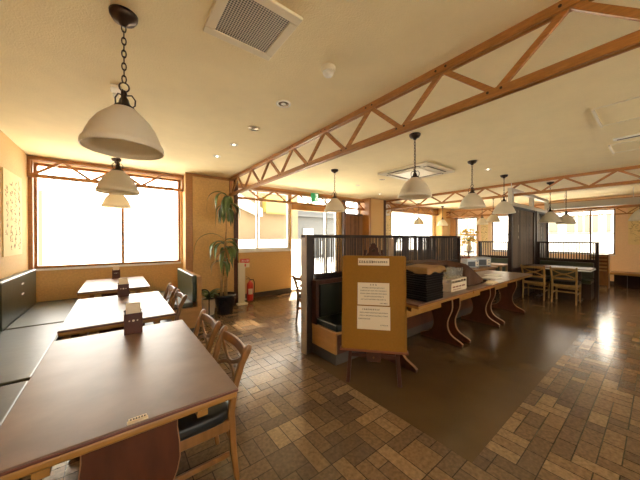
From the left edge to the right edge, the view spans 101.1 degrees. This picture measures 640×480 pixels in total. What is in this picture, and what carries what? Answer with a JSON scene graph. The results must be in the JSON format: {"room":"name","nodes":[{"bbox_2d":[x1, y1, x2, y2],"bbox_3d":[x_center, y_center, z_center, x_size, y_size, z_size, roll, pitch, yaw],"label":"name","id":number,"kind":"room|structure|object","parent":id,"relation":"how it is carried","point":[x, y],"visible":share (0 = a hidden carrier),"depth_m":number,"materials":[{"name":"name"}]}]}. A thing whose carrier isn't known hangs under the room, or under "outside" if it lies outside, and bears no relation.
{"room":"eatery","nodes":[
{"label":"eatery","id":0,"kind":"room"},
{"bbox_2d":[0,130,28,278],"bbox_3d":[-1.657,0.070,0.364,0.180,2.520,8.960,0,0,-38],"label":"wall","id":1,"kind":"structure","parent":0,"point":[13,158],"depth_m":3.30,"materials":[{"name":"paint"}]},
{"bbox_2d":[1,167,21,256],"bbox_3d":[-3.713,-0.310,3.184,0.014,0.990,0.720,0,0,-38],"label":"calligraphy panel","id":2,"kind":"object","parent":1,"relation":"attached to","point":[11,184],"visible":1,"depth_m":3.12,"materials":[{"name":"paper"}]},
{"bbox_2d":[28,160,33,268],"bbox_3d":[-4.171,-0.391,3.802,0.045,1.635,0.080,0,0,-38],"label":"trim","id":3,"kind":"structure","parent":1,"relation":"attached to","point":[30,179],"depth_m":3.78,"materials":[{"name":"brown wood"}]},
{"bbox_2d":[34,162,434,302],"bbox_3d":[0.632,0.023,7.676,12.380,2.520,0.180,0,0,-38],"label":"wall","id":4,"kind":"structure","parent":0,"point":[269,271],"depth_m":4.88,"materials":[{"name":"paint"}]},
{"bbox_2d":[33,160,179,178],"bbox_3d":[-3.408,-1.181,4.419,1.985,0.065,0.030,0,0,-38],"label":"trim","id":5,"kind":"structure","parent":4,"relation":"attached to","point":[33,160],"depth_m":4.27,"materials":[{"name":"brown wood"}]},
{"bbox_2d":[34,163,180,270],"bbox_3d":[-3.458,-0.348,4.479,1.940,1.600,0.150,0,0,-38],"label":"window","id":6,"kind":"structure","parent":4,"relation":"in","point":[37,267],"depth_m":4.32,"materials":[{"name":"brown wood"}]},
{"bbox_2d":[238,188,288,249],"bbox_3d":[-1.306,-0.448,6.124,1.380,1.425,0.135,0,0,-38],"label":"window","id":7,"kind":"structure","parent":4,"relation":"in","point":[255,191],"depth_m":6.14,"materials":[{"name":"white metal"}]},
{"bbox_2d":[238,249,290,252],"bbox_3d":[-1.267,0.247,6.080,1.380,0.055,0.028,0,0,-38],"label":"trim","id":8,"kind":"structure","parent":4,"relation":"attached to","point":[265,250],"depth_m":6.06,"materials":[{"name":"brown wood"}]},
{"bbox_2d":[245,288,291,298],"bbox_3d":[-1.287,1.240,6.071,1.470,0.110,0.025,0,0,-38],"label":"baseboard","id":9,"kind":"structure","parent":4,"relation":"attached to","point":[286,290],"depth_m":6.17,"materials":[{"name":"brown wood"}]},
{"bbox_2d":[238,183,361,200],"bbox_3d":[-0.282,-1.198,6.831,4.050,0.065,0.030,0,0,-38],"label":"trim","id":10,"kind":"structure","parent":4,"relation":"attached to","point":[238,183],"depth_m":6.60,"materials":[{"name":"brown wood"}]},
{"bbox_2d":[291,194,336,290],"bbox_3d":[-0.141,0.060,7.057,1.560,2.455,0.105,0,0,-38],"label":"door","id":11,"kind":"structure","parent":4,"relation":"in","point":[293,206],"depth_m":7.12,"materials":[{"name":"silver metal"}]},
{"bbox_2d":[361,198,370,254],"bbox_3d":[1.386,0.021,7.935,0.090,2.520,0.330,0,0,-38],"label":"trim","id":12,"kind":"structure","parent":4,"relation":"attached to","point":[366,218],"depth_m":7.86,"materials":[{"name":"brown wood"}]},
{"bbox_2d":[386,204,435,213],"bbox_3d":[3.252,-1.129,9.559,3.560,0.245,0.030,0,0,-38],"label":"trim","id":13,"kind":"structure","parent":4,"relation":"attached to","point":[410,208],"depth_m":9.76,"materials":[{"name":"brown wood"}]},
{"bbox_2d":[392,211,432,252],"bbox_3d":[3.496,-0.288,9.847,2.730,1.430,0.150,0,0,-38],"label":"window","id":14,"kind":"structure","parent":4,"relation":"in","point":[414,214],"depth_m":9.95,"materials":[{"name":"white metal"}]},
{"bbox_2d":[0,0,639,209],"bbox_3d":[3.242,-1.293,4.137,12.560,0.150,8.960,0,0,-38],"label":"ceiling","id":15,"kind":"structure","parent":0,"point":[200,93],"depth_m":2.12,"materials":[{"name":"paint"}]},
{"bbox_2d":[110,83,121,98],"bbox_3d":[-1.626,-1.183,2.099,0.070,0.034,0.180,0,0,-38],"label":"smoke detector","id":16,"kind":"object","parent":15,"relation":"attached to","point":[114,88],"visible":0.82,"depth_m":2.05,"materials":[{"name":"beige plastic"}]},
{"bbox_2d":[101,158,131,208],"bbox_3d":[-3.043,-0.851,3.937,0.366,0.720,0.366,0,0,-34],"label":"pendant lamp","id":17,"kind":"object","parent":15,"relation":"hanging from","point":[110,201],"visible":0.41,"depth_m":3.85,"materials":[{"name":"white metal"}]},
{"bbox_2d":[95,158,139,195],"bbox_3d":[-2.066,-0.844,2.696,0.366,0.720,0.366,0,0,7],"label":"pendant lamp","id":18,"kind":"object","parent":15,"relation":"hanging from","point":[116,181],"visible":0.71,"depth_m":2.62,"materials":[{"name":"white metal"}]},
{"bbox_2d":[78,4,163,159],"bbox_3d":[-1.042,-0.837,1.402,0.366,0.720,0.366,0,0,21],"label":"pendant lamp","id":19,"kind":"object","parent":15,"relation":"hanging from","point":[118,130],"visible":1,"depth_m":1.36,"materials":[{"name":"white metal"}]},
{"bbox_2d":[203,0,302,60],"bbox_3d":[-0.376,-1.188,1.453,0.410,0.019,0.410,0,0,-38],"label":"ceiling vent","id":20,"kind":"object","parent":15,"relation":"in","point":[260,28],"visible":1,"depth_m":1.45,"materials":[{"name":"beige plastic"}]},
{"bbox_2d":[215,0,289,51],"bbox_3d":[-0.376,-1.191,1.453,0.304,0.013,0.304,0,0,-38],"label":"grille","id":21,"kind":"object","parent":20,"relation":"attached to","point":[252,24],"depth_m":1.45,"materials":[{"name":"grey metal"}]},
{"bbox_2d":[321,63,334,77],"bbox_3d":[0.057,-1.168,1.832,0.100,0.067,0.100,0,0,-38],"label":"detector","id":22,"kind":"object","parent":15,"relation":"attached to","point":[328,69],"visible":1,"depth_m":1.80,"materials":[{"name":"beige plastic"}]},
{"bbox_2d":[324,169,344,211],"bbox_3d":[0.254,-0.858,4.575,0.366,0.720,0.366,0,0,0],"label":"pendant lamp","id":23,"kind":"object","parent":15,"relation":"hanging from","point":[334,205],"visible":1,"depth_m":4.49,"materials":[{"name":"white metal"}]},
{"bbox_2d":[398,132,431,199],"bbox_3d":[1.087,-0.849,3.020,0.366,0.720,0.366,0,0,-12],"label":"pendant lamp","id":24,"kind":"object","parent":15,"relation":"hanging from","point":[415,187],"visible":1,"depth_m":2.95,"materials":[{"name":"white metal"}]},
{"bbox_2d":[378,161,454,180],"bbox_3d":[1.702,-1.195,4.693,0.940,0.049,0.940,0,0,-38],"label":"air conditioner","id":25,"kind":"object","parent":15,"relation":"attached to","point":[426,169],"visible":0.86,"depth_m":4.55,"materials":[{"name":"beige plastic"}]},
{"bbox_2d":[394,168,435,177],"bbox_3d":[1.702,-1.181,4.693,0.520,0.011,0.520,0,0,-38],"label":"grille","id":26,"kind":"object","parent":25,"relation":"attached to","point":[423,171],"depth_m":4.65,"materials":[{"name":"beige plastic"}]},
{"bbox_2d":[229,0,639,195],"bbox_3d":[0.408,-1.027,2.394,0.060,0.355,7.130,0,0,-38],"label":"truss","id":27,"kind":"object","parent":15,"relation":"attached to","point":[554,14],"visible":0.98,"depth_m":1.64,"materials":[{"name":"brown wood"}]},
{"bbox_2d":[459,160,485,208],"bbox_3d":[2.349,-0.857,4.070,0.366,0.720,0.366,0,0,-26],"label":"pendant lamp","id":28,"kind":"object","parent":15,"relation":"hanging from","point":[471,200],"visible":1,"depth_m":4.01,"materials":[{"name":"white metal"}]},
{"bbox_2d":[492,174,515,213],"bbox_3d":[3.479,-0.864,4.979,0.366,0.720,0.366,0,0,-22],"label":"pendant lamp","id":29,"kind":"object","parent":15,"relation":"hanging from","point":[504,207],"visible":1,"depth_m":4.92,"materials":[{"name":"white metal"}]},
{"bbox_2d":[386,165,639,209],"bbox_3d":[4.147,-1.084,5.683,0.054,0.290,7.170,0,0,-38],"label":"truss","id":30,"kind":"object","parent":15,"relation":"attached to","point":[622,169],"visible":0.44,"depth_m":5.22,"materials":[{"name":"brown wood"}]},
{"bbox_2d":[539,182,561,222],"bbox_3d":[4.908,-0.804,5.615,0.366,0.850,0.366,0,0,-15],"label":"pendant lamp","id":31,"kind":"object","parent":15,"relation":"hanging from","point":[550,216],"visible":0.88,"depth_m":5.55,"materials":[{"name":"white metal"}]},
{"bbox_2d":[556,191,576,223],"bbox_3d":[5.912,-0.809,6.327,0.366,0.850,0.366,0,0,13],"label":"pendant lamp","id":32,"kind":"object","parent":15,"relation":"hanging from","point":[566,218],"visible":0.94,"depth_m":6.24,"materials":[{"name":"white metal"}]},
{"bbox_2d":[508,183,639,212],"bbox_3d":[6.180,-0.983,5.276,3.000,0.490,3.210,0,0,-38],"label":"frame","id":33,"kind":"object","parent":15,"relation":"hanging from","point":[631,200],"visible":0.81,"depth_m":6.49,"materials":[{"name":"beige paint"}]},
{"bbox_2d":[591,96,639,127],"bbox_3d":[3.094,-1.197,2.161,0.610,0.017,1.150,0,0,-38],"label":"ceiling hatch","id":34,"kind":"object","parent":15,"relation":"attached to","point":[629,109],"visible":1,"depth_m":2.49,"materials":[{"name":"beige plastic"}]},
{"bbox_2d":[608,139,639,153],"bbox_3d":[4.248,-1.204,3.064,0.520,0.017,1.170,0,0,-38],"label":"ceiling hatch","id":35,"kind":"object","parent":15,"relation":"attached to","point":[634,144],"visible":1,"depth_m":3.41,"materials":[{"name":"beige plastic"}]},
{"bbox_2d":[628,178,639,220],"bbox_3d":[6.238,-0.802,5.088,0.366,0.850,0.366,0,0,26],"label":"pendant lamp","id":36,"kind":"object","parent":15,"relation":"hanging from","point":[635,216],"visible":0.98,"depth_m":5.10,"materials":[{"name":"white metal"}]},
{"bbox_2d":[17,285,639,479],"bbox_3d":[3.190,1.326,4.224,12.200,0.051,8.780,0,0,-38],"label":"floor","id":37,"kind":"structure","parent":0,"point":[295,419],"depth_m":2.13,"materials":[{"name":"tile"}]},
{"bbox_2d":[0,381,27,426],"bbox_3d":[-1.612,0.874,0.937,0.555,0.905,1.475,0,0,-38],"label":"seat","id":38,"kind":"object","parent":37,"relation":"on","point":[9,394],"visible":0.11,"depth_m":1.49,"materials":[{"name":"black leather"}]},
{"bbox_2d":[0,322,62,386],"bbox_3d":[-2.519,0.867,2.112,0.555,0.905,1.465,0,0,-38],"label":"seat","id":39,"kind":"object","parent":37,"relation":"on","point":[22,350],"visible":0.38,"depth_m":2.13,"materials":[{"name":"black leather"}]},
{"bbox_2d":[0,269,80,339],"bbox_3d":[-3.416,0.861,3.274,0.555,0.905,1.440,0,0,-38],"label":"seat","id":40,"kind":"object","parent":37,"relation":"on","point":[19,308],"visible":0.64,"depth_m":3.04,"materials":[{"name":"black leather"}]},
{"bbox_2d":[3,298,79,330],"bbox_3d":[-3.382,0.931,3.300,0.470,0.105,1.438,0,0,-38],"label":"seat cushion","id":41,"kind":"object","parent":40,"relation":"on","point":[56,311],"depth_m":3.11,"materials":[{"name":"leather"}]},
{"bbox_2d":[77,276,149,297],"bbox_3d":[-2.903,0.960,3.752,0.720,0.700,1.190,0,0,-38],"label":"dining table","id":42,"kind":"object","parent":37,"relation":"on","point":[105,287],"visible":0.48,"depth_m":3.47,"materials":[{"name":"brown"}]},
{"bbox_2d":[57,291,175,336],"bbox_3d":[-1.865,0.967,2.481,0.720,0.700,1.190,0,0,-38],"label":"dining table","id":43,"kind":"object","parent":37,"relation":"on","point":[101,314],"visible":0.51,"depth_m":2.22,"materials":[{"name":"brown"}]},
{"bbox_2d":[118,278,128,296],"bbox_3d":[-2.155,0.516,2.886,0.100,0.197,0.085,0,0,-38],"label":"caddy","id":44,"kind":"object","parent":43,"relation":"on","point":[123,285],"visible":1,"depth_m":2.86,"materials":[{"name":"brown wood"}]},
{"bbox_2d":[0,320,237,479],"bbox_3d":[-0.993,0.973,1.367,0.720,0.700,1.190,0,0,-38],"label":"dining table","id":45,"kind":"object","parent":37,"relation":"on","point":[81,397],"visible":0.97,"depth_m":1.03,"materials":[{"name":"brown wood"}]},
{"bbox_2d":[124,302,142,334],"bbox_3d":[-1.258,0.522,1.773,0.100,0.197,0.085,0,0,-38],"label":"caddy","id":46,"kind":"object","parent":45,"relation":"on","point":[133,316],"visible":1,"depth_m":1.75,"materials":[{"name":"brown wood"}]},
{"bbox_2d":[127,413,147,425],"bbox_3d":[-0.631,0.620,0.912,0.060,0.010,0.020,0,0,-38],"label":"tag","id":47,"kind":"object","parent":45,"relation":"on","point":[144,416],"visible":1,"depth_m":0.91,"materials":[{"name":"beige paper"}]},
{"bbox_2d":[145,289,186,325],"bbox_3d":[-1.684,0.938,2.710,0.505,0.756,0.426,0,0,-38],"label":"dining chair","id":48,"kind":"object","parent":37,"relation":"on","point":[178,293],"visible":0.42,"depth_m":2.79,"materials":[{"name":"brown wood"}]},
{"bbox_2d":[163,283,176,304],"bbox_3d":[-2.011,0.936,3.126,0.505,0.756,0.426,0,0,-38],"label":"dining chair","id":49,"kind":"object","parent":37,"relation":"on","point":[169,287],"visible":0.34,"depth_m":3.29,"materials":[{"name":"brown wood"}]},
{"bbox_2d":[159,268,201,331],"bbox_3d":[-2.261,0.903,4.082,0.520,0.810,1.182,0,0,-38],"label":"bench","id":50,"kind":"object","parent":37,"relation":"on","point":[189,283],"visible":0.61,"depth_m":3.75,"materials":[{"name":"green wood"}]},
{"bbox_2d":[159,290,192,309],"bbox_3d":[-2.307,0.910,4.051,0.410,0.075,1.174,0,0,-38],"label":"seat cushion","id":51,"kind":"object","parent":50,"relation":"on","point":[188,305],"depth_m":3.71,"materials":[{"name":"leather"}]},
{"bbox_2d":[193,309,220,352],"bbox_3d":[-1.014,0.943,1.850,0.505,0.756,0.426,0,0,-38],"label":"dining chair","id":52,"kind":"object","parent":37,"relation":"on","point":[202,316],"visible":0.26,"depth_m":1.97,"materials":[{"name":"brown wood"}]},
{"bbox_2d":[182,174,233,307],"bbox_3d":[-2.152,0.041,5.186,0.930,2.520,0.360,0,0,-38],"label":"column","id":53,"kind":"structure","parent":37,"relation":"on","point":[203,220],"depth_m":4.99,"materials":[{"name":"paint"}]},
{"bbox_2d":[27,155,183,191],"bbox_3d":[-3.361,-1.053,4.348,2.000,0.300,0.054,0,0,-38],"label":"truss","id":54,"kind":"object","parent":53,"relation":"attached to","point":[58,162],"visible":0.9,"depth_m":4.10,"materials":[{"name":"brown wood"}]},
{"bbox_2d":[185,172,192,271],"bbox_3d":[-2.373,0.044,4.777,0.120,2.520,0.018,0,0,-38],"label":"trim","id":55,"kind":"structure","parent":53,"relation":"attached to","point":[188,176],"depth_m":4.77,"materials":[{"name":"brown wood"}]},
{"bbox_2d":[193,173,233,181],"bbox_3d":[-2.026,-1.193,5.039,0.760,0.050,0.015,0,0,-38],"label":"trim","id":56,"kind":"structure","parent":53,"relation":"attached to","point":[195,175],"depth_m":5.00,"materials":[{"name":"brown wood"}]},
{"bbox_2d":[234,179,237,304],"bbox_3d":[-1.694,0.040,5.309,0.085,2.520,0.045,0,0,-38],"label":"trim","id":57,"kind":"structure","parent":53,"relation":"attached to","point":[236,186],"depth_m":5.29,"materials":[{"name":"brown wood"}]},
{"bbox_2d":[238,185,363,210],"bbox_3d":[-0.230,-1.026,6.764,4.020,0.290,0.054,0,0,-38],"label":"truss","id":58,"kind":"object","parent":53,"relation":"attached to","point":[307,203],"visible":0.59,"depth_m":6.39,"materials":[{"name":"brown wood"}]},
{"bbox_2d":[202,288,220,314],"bbox_3d":[-1.959,1.078,4.582,0.492,0.452,0.526,0,0,-16],"label":"potted plant","id":59,"kind":"object","parent":37,"relation":"on","point":[205,300],"visible":0.67,"depth_m":4.55,"materials":[{"name":"green plant"}]},
{"bbox_2d":[174,325,251,479],"bbox_3d":[-0.695,0.945,1.445,0.505,0.756,0.426,0,0,-38],"label":"dining chair","id":60,"kind":"object","parent":37,"relation":"on","point":[220,418],"visible":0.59,"depth_m":1.37,"materials":[{"name":"brown wood"}]},
{"bbox_2d":[194,191,243,314],"bbox_3d":[-1.727,0.224,4.631,0.815,2.160,0.477,0,0,-38],"label":"dracaena","id":61,"kind":"object","parent":37,"relation":"on","point":[224,302],"visible":0.99,"depth_m":4.61,"materials":[{"name":"green plant"}]},
{"bbox_2d":[214,292,235,314],"bbox_3d":[-1.692,1.131,4.688,0.380,0.345,0.380,0,0,-38],"label":"pot","id":62,"kind":"object","parent":37,"relation":"on","point":[224,302],"depth_m":4.56,"materials":[{"name":"black plastic"}]},
{"bbox_2d":[236,263,247,305],"bbox_3d":[-1.587,0.879,5.324,0.205,0.840,0.180,0,0,-38],"label":"post","id":63,"kind":"object","parent":37,"relation":"on","point":[241,266],"visible":0.98,"depth_m":5.30,"materials":[{"name":"beige plastic"}]},
{"bbox_2d":[246,276,254,300],"bbox_3d":[-1.508,1.035,5.662,0.196,0.525,0.137,0,0,-38],"label":"fire extinguisher","id":64,"kind":"object","parent":37,"relation":"on","point":[249,284],"visible":1,"depth_m":5.61,"materials":[{"name":"red metal"}]},
{"bbox_2d":[292,275,300,321],"bbox_3d":[-0.123,0.928,4.154,0.505,0.756,0.426,0,0,-38],"label":"dining chair","id":65,"kind":"object","parent":37,"relation":"on","point":[298,308],"visible":0.3,"depth_m":4.18,"materials":[{"name":"brown wood"}]},
{"bbox_2d":[342,200,362,255],"bbox_3d":[0.968,0.057,7.733,0.820,2.450,0.080,0,0,-38],"label":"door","id":66,"kind":"structure","parent":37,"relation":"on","point":[351,223],"depth_m":7.66,"materials":[{"name":"brown wood"}]},
{"bbox_2d":[340,243,408,387],"bbox_3d":[0.535,0.672,2.645,0.610,1.288,0.555,0,0,11],"label":"easel","id":67,"kind":"object","parent":37,"relation":"on","point":[371,355],"visible":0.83,"depth_m":2.41,"materials":[{"name":"brown wood"}]},
{"bbox_2d":[342,255,406,352],"bbox_3d":[0.494,0.572,2.431,0.580,0.846,0.113,0,0,11],"label":"notice board","id":68,"kind":"object","parent":67,"relation":"on","point":[374,305],"visible":1,"depth_m":2.42,"materials":[{"name":"brown wood"}]},
{"bbox_2d":[371,199,383,249],"bbox_3d":[1.666,0.019,8.170,0.660,2.520,0.300,0,0,-38],"label":"column","id":69,"kind":"structure","parent":37,"relation":"on","point":[377,206],"depth_m":8.05,"materials":[{"name":"paint"}]},
{"bbox_2d":[301,234,460,354],"bbox_3d":[1.319,0.616,4.204,3.820,1.375,0.100,0,0,-38],"label":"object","id":70,"kind":"structure","parent":37,"relation":"on","point":[429,247],"depth_m":3.40,"materials":[{"name":"brown wood"}]},
{"bbox_2d":[312,273,472,365],"bbox_3d":[1.459,0.882,3.998,3.603,0.845,0.431,0,0,-38],"label":"bench","id":71,"kind":"object","parent":37,"relation":"on","point":[327,292],"visible":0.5,"depth_m":3.04,"materials":[{"name":"brown wood"}]},
{"bbox_2d":[317,307,407,331],"bbox_3d":[1.472,0.922,3.996,3.585,0.075,0.400,0,0,-38],"label":"seat cushion","id":72,"kind":"object","parent":71,"relation":"on","point":[330,322],"depth_m":2.92,"materials":[{"name":"black leather"}]},
{"bbox_2d":[381,289,472,372],"bbox_3d":[1.180,0.960,3.126,1.190,0.700,0.720,0,0,-38],"label":"dining table","id":73,"kind":"object","parent":37,"relation":"on","point":[441,309],"visible":0.46,"depth_m":3.24,"materials":[{"name":"brown wood"}]},
{"bbox_2d":[442,276,466,291],"bbox_3d":[1.619,0.536,3.266,0.390,0.145,0.211,0,0,-38],"label":"carton","id":74,"kind":"object","parent":73,"relation":"on","point":[453,284],"visible":0.66,"depth_m":3.16,"materials":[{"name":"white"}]},
{"bbox_2d":[435,208,449,235],"bbox_3d":[5.002,0.000,10.745,0.650,2.520,0.300,0,0,-38],"label":"column","id":75,"kind":"structure","parent":37,"relation":"on","point":[439,230],"depth_m":10.58,"materials":[{"name":"paint"}]},
{"bbox_2d":[386,202,437,215],"bbox_3d":[3.324,-1.101,9.482,3.530,0.260,0.054,0,0,-38],"label":"truss","id":76,"kind":"object","parent":75,"relation":"attached to","point":[422,208],"visible":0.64,"depth_m":9.57,"materials":[{"name":"brown wood"}]},
{"bbox_2d":[446,196,639,217],"bbox_3d":[6.854,-0.993,8.380,0.054,0.270,6.130,0,0,-38],"label":"truss","id":77,"kind":"object","parent":75,"relation":"attached to","point":[535,205],"visible":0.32,"depth_m":7.98,"materials":[{"name":"brown wood"}]},
{"bbox_2d":[428,278,507,342],"bbox_3d":[2.126,0.955,3.857,1.190,0.700,0.720,0,0,-38],"label":"dining table","id":78,"kind":"object","parent":37,"relation":"on","point":[481,295],"visible":0.55,"depth_m":3.95,"materials":[{"name":"brown wood"}]},
{"bbox_2d":[406,259,485,285],"bbox_3d":[1.686,0.432,3.564,1.421,0.342,0.542,0,0,-38],"label":"cloth","id":79,"kind":"object","parent":78,"relation":"on","point":[473,278],"visible":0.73,"depth_m":3.47,"materials":[{"name":"brown fabric"}]},
{"bbox_2d":[460,229,478,256],"bbox_3d":[5.051,0.440,8.929,0.572,1.662,0.574,0,0,-38],"label":"flower arrangement","id":80,"kind":"object","parent":37,"relation":"on","point":[469,239],"visible":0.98,"depth_m":8.87,"materials":[{"name":"beige plant"}]},
{"bbox_2d":[472,266,497,271],"bbox_3d":[3.398,0.942,5.785,1.200,0.700,0.500,0,0,-38],"label":"countertop","id":81,"kind":"structure","parent":37,"relation":"on","point":[481,268],"depth_m":5.67,"materials":[{"name":"brown wood"}]},
{"bbox_2d":[461,258,478,267],"bbox_3d":[3.207,0.497,5.627,0.260,0.190,0.258,0,0,0],"label":"countertop oven","id":82,"kind":"object","parent":81,"relation":"on","point":[472,263],"visible":0.73,"depth_m":5.52,"materials":[{"name":"silver metal"}]},
{"bbox_2d":[470,257,490,266],"bbox_3d":[3.599,0.485,5.904,0.320,0.210,0.278,0,0,0],"label":"countertop oven","id":83,"kind":"object","parent":81,"relation":"on","point":[483,261],"visible":0.74,"depth_m":5.78,"materials":[{"name":"silver metal"}]},
{"bbox_2d":[466,270,531,323],"bbox_3d":[3.072,0.949,4.587,1.190,0.700,0.720,0,0,-38],"label":"dining table","id":84,"kind":"object","parent":37,"relation":"on","point":[507,290],"visible":0.67,"depth_m":4.73,"materials":[{"name":"brown wood"}]},
{"bbox_2d":[491,258,507,270],"bbox_3d":[4.862,0.892,7.111,0.440,0.780,1.110,0,0,-38],"label":"bench","id":85,"kind":"object","parent":37,"relation":"on","point":[493,260],"visible":0.06,"depth_m":7.23,"materials":[{"name":"black leather"}]},
{"bbox_2d":[508,206,534,299],"bbox_3d":[4.710,0.278,6.125,1.700,2.020,0.070,0,0,-38],"label":"screen","id":86,"kind":"object","parent":37,"relation":"on","point":[521,224],"visible":0.81,"depth_m":6.02,"materials":[{"name":"brown wood"}]},
{"bbox_2d":[520,264,549,300],"bbox_3d":[4.778,0.913,5.840,0.505,0.756,0.426,0,0,-38],"label":"dining chair","id":87,"kind":"object","parent":37,"relation":"on","point":[541,280],"visible":0.93,"depth_m":5.74,"materials":[{"name":"brown wood"}]},
{"bbox_2d":[478,241,598,297],"bbox_3d":[5.424,0.661,6.792,0.070,1.245,2.440,0,0,-38],"label":"wall","id":88,"kind":"structure","parent":37,"relation":"on","point":[539,244],"depth_m":6.31,"materials":[{"name":"brown wood"}]},
{"bbox_2d":[535,211,548,289],"bbox_3d":[5.961,0.271,7.091,1.140,2.020,0.070,0,0,-38],"label":"screen","id":89,"kind":"object","parent":37,"relation":"on","point":[541,229],"visible":0.52,"depth_m":7.01,"materials":[{"name":"brown wood"}]},
{"bbox_2d":[529,264,595,302],"bbox_3d":[5.285,0.939,5.827,0.610,0.700,1.070,0,0,-38],"label":"table","id":90,"kind":"object","parent":37,"relation":"on","point":[580,269],"visible":0.7,"depth_m":5.65,"materials":[{"name":"laminate"}]},
{"bbox_2d":[536,260,593,299],"bbox_3d":[5.641,0.897,6.102,0.440,0.780,0.940,0,0,-38],"label":"bench","id":91,"kind":"object","parent":37,"relation":"on","point":[587,284],"visible":0.62,"depth_m":5.97,"materials":[{"name":"brown wood"}]},
{"bbox_2d":[545,275,593,283],"bbox_3d":[5.638,0.907,6.099,0.430,0.080,0.940,0,0,-38],"label":"seat cushion","id":92,"kind":"object","parent":91,"relation":"on","point":[584,279],"depth_m":5.94,"materials":[{"name":"black leather"}]},
{"bbox_2d":[549,266,580,305],"bbox_3d":[5.081,0.915,5.448,0.505,0.756,0.426,0,0,-38],"label":"dining chair","id":93,"kind":"object","parent":37,"relation":"on","point":[568,283],"visible":1,"depth_m":5.36,"materials":[{"name":"brown wood"}]},
{"bbox_2d":[589,254,609,288],"bbox_3d":[7.548,0.829,7.118,0.320,0.900,0.364,0,0,-38],"label":"base cabinet","id":94,"kind":"object","parent":37,"relation":"on","point":[604,259],"visible":0.44,"depth_m":6.97,"materials":[{"name":"brown wood"}]},
{"bbox_2d":[610,271,639,287],"bbox_3d":[8.917,1.083,6.294,0.560,0.400,2.660,0,0,-38],"label":"bench","id":95,"kind":"object","parent":37,"relation":"on","point":[623,279],"visible":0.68,"depth_m":7.07,"materials":[{"name":"brown wood"}]},
{"bbox_2d":[450,194,639,280],"bbox_3d":[8.198,0.014,7.856,0.180,2.520,8.780,0,0,-38],"label":"wall","id":96,"kind":"structure","parent":0,"point":[626,258],"depth_m":7.44,"materials":[{"name":"paint"}]},
{"bbox_2d":[454,217,476,256],"bbox_3d":[5.868,-0.085,10.630,0.041,1.630,0.880,0,0,-38],"label":"blind","id":97,"kind":"object","parent":96,"relation":"attached to","point":[458,220],"visible":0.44,"depth_m":10.58,"materials":[{"name":"white fabric"}]},
{"bbox_2d":[481,218,487,247],"bbox_3d":[6.319,-0.263,10.130,0.014,1.150,0.240,0,0,-38],"label":"calligraphy panel","id":98,"kind":"object","parent":96,"relation":"attached to","point":[484,228],"visible":0.77,"depth_m":10.12,"materials":[{"name":"paper"}]},
{"bbox_2d":[549,209,614,255],"bbox_3d":[7.764,-0.229,8.360,0.140,1.340,2.150,0,0,-38],"label":"window","id":99,"kind":"structure","parent":96,"relation":"in","point":[590,211],"depth_m":7.91,"materials":[{"name":"brown metal"}]},
{"bbox_2d":[558,204,639,216],"bbox_3d":[7.764,-0.842,8.135,0.054,0.250,2.830,0,0,-38],"label":"truss","id":100,"kind":"object","parent":96,"relation":"attached to","point":[597,214],"visible":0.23,"depth_m":7.64,"materials":[{"name":"brown wood"}]},
{"bbox_2d":[628,207,639,244],"bbox_3d":[8.689,-0.392,7.058,0.014,1.040,0.560,0,0,-38],"label":"calligraphy panel","id":101,"kind":"object","parent":96,"relation":"attached to","point":[633,226],"visible":0.76,"depth_m":7.20,"materials":[{"name":"paper"}]},
{"label":"outside","id":102,"kind":"structure","parent":0,"visible":0},
{"bbox_2d":[53,242,474,288],"bbox_3d":[-17.389,1.154,47.093,150.000,0.060,84.200,0,0,-38],"label":"ground","id":103,"kind":"structure","parent":102,"point":[63,254],"depth_m":23.15,"materials":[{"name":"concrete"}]},
{"bbox_2d":[38,190,52,265],"bbox_3d":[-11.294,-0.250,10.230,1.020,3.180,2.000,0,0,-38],"label":"building","id":104,"kind":"structure","parent":103,"relation":"on","point":[45,209],"depth_m":10.17,"materials":[{"name":"beige paint"}]},
{"bbox_2d":[238,191,297,239],"bbox_3d":[-4.270,-1.735,16.527,4.650,6.060,4.600,0,0,-38],"label":"building","id":105,"kind":"structure","parent":103,"relation":"on","point":[271,215],"depth_m":15.08,"materials":[{"name":"paint"}]},
{"bbox_2d":[238,239,300,263],"bbox_3d":[-2.768,0.640,13.657,5.100,1.340,0.200,0,0,-38],"label":"wall","id":106,"kind":"structure","parent":103,"relation":"on","point":[248,243],"depth_m":13.86,"materials":[{"name":"white paint"}]},
{"bbox_2d":[298,210,333,257],"bbox_3d":[-1.359,-0.385,20.171,4.300,3.310,4.400,0,0,-38],"label":"shed","id":107,"kind":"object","parent":103,"relation":"on","point":[309,222],"visible":0.38,"depth_m":18.69,"materials":[{"name":"metal"}]},
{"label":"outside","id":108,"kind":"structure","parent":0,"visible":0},
{"bbox_3d":[56.696,1.303,9.531,78.600,0.060,65.800,0,0,-38],"label":"ground","id":109,"kind":"structure","parent":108,"visible":0},
{"bbox_2d":[462,210,613,252],"bbox_3d":[21.756,-1.787,20.572,8.400,6.060,18.000,0,0,-38],"label":"apartment block","id":110,"kind":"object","parent":109,"relation":"on","point":[602,225],"visible":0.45,"depth_m":18.69,"materials":[{"name":"beige paint"}]},
{"bbox_3d":[1.092,0.295,2.791,0.320,0.022,0.270,0,0,-38],"label":"serving tray","id":111,"kind":"object","parent":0,"visible":0},
{"bbox_2d":[406,264,445,274],"bbox_3d":[1.090,0.305,2.788,0.369,0.070,0.319,0,0,-38],"label":"cloth","id":112,"kind":"object","parent":111,"relation":"on","point":[415,268],"visible":0.93,"depth_m":2.67,"materials":[{"name":"beige fabric"}]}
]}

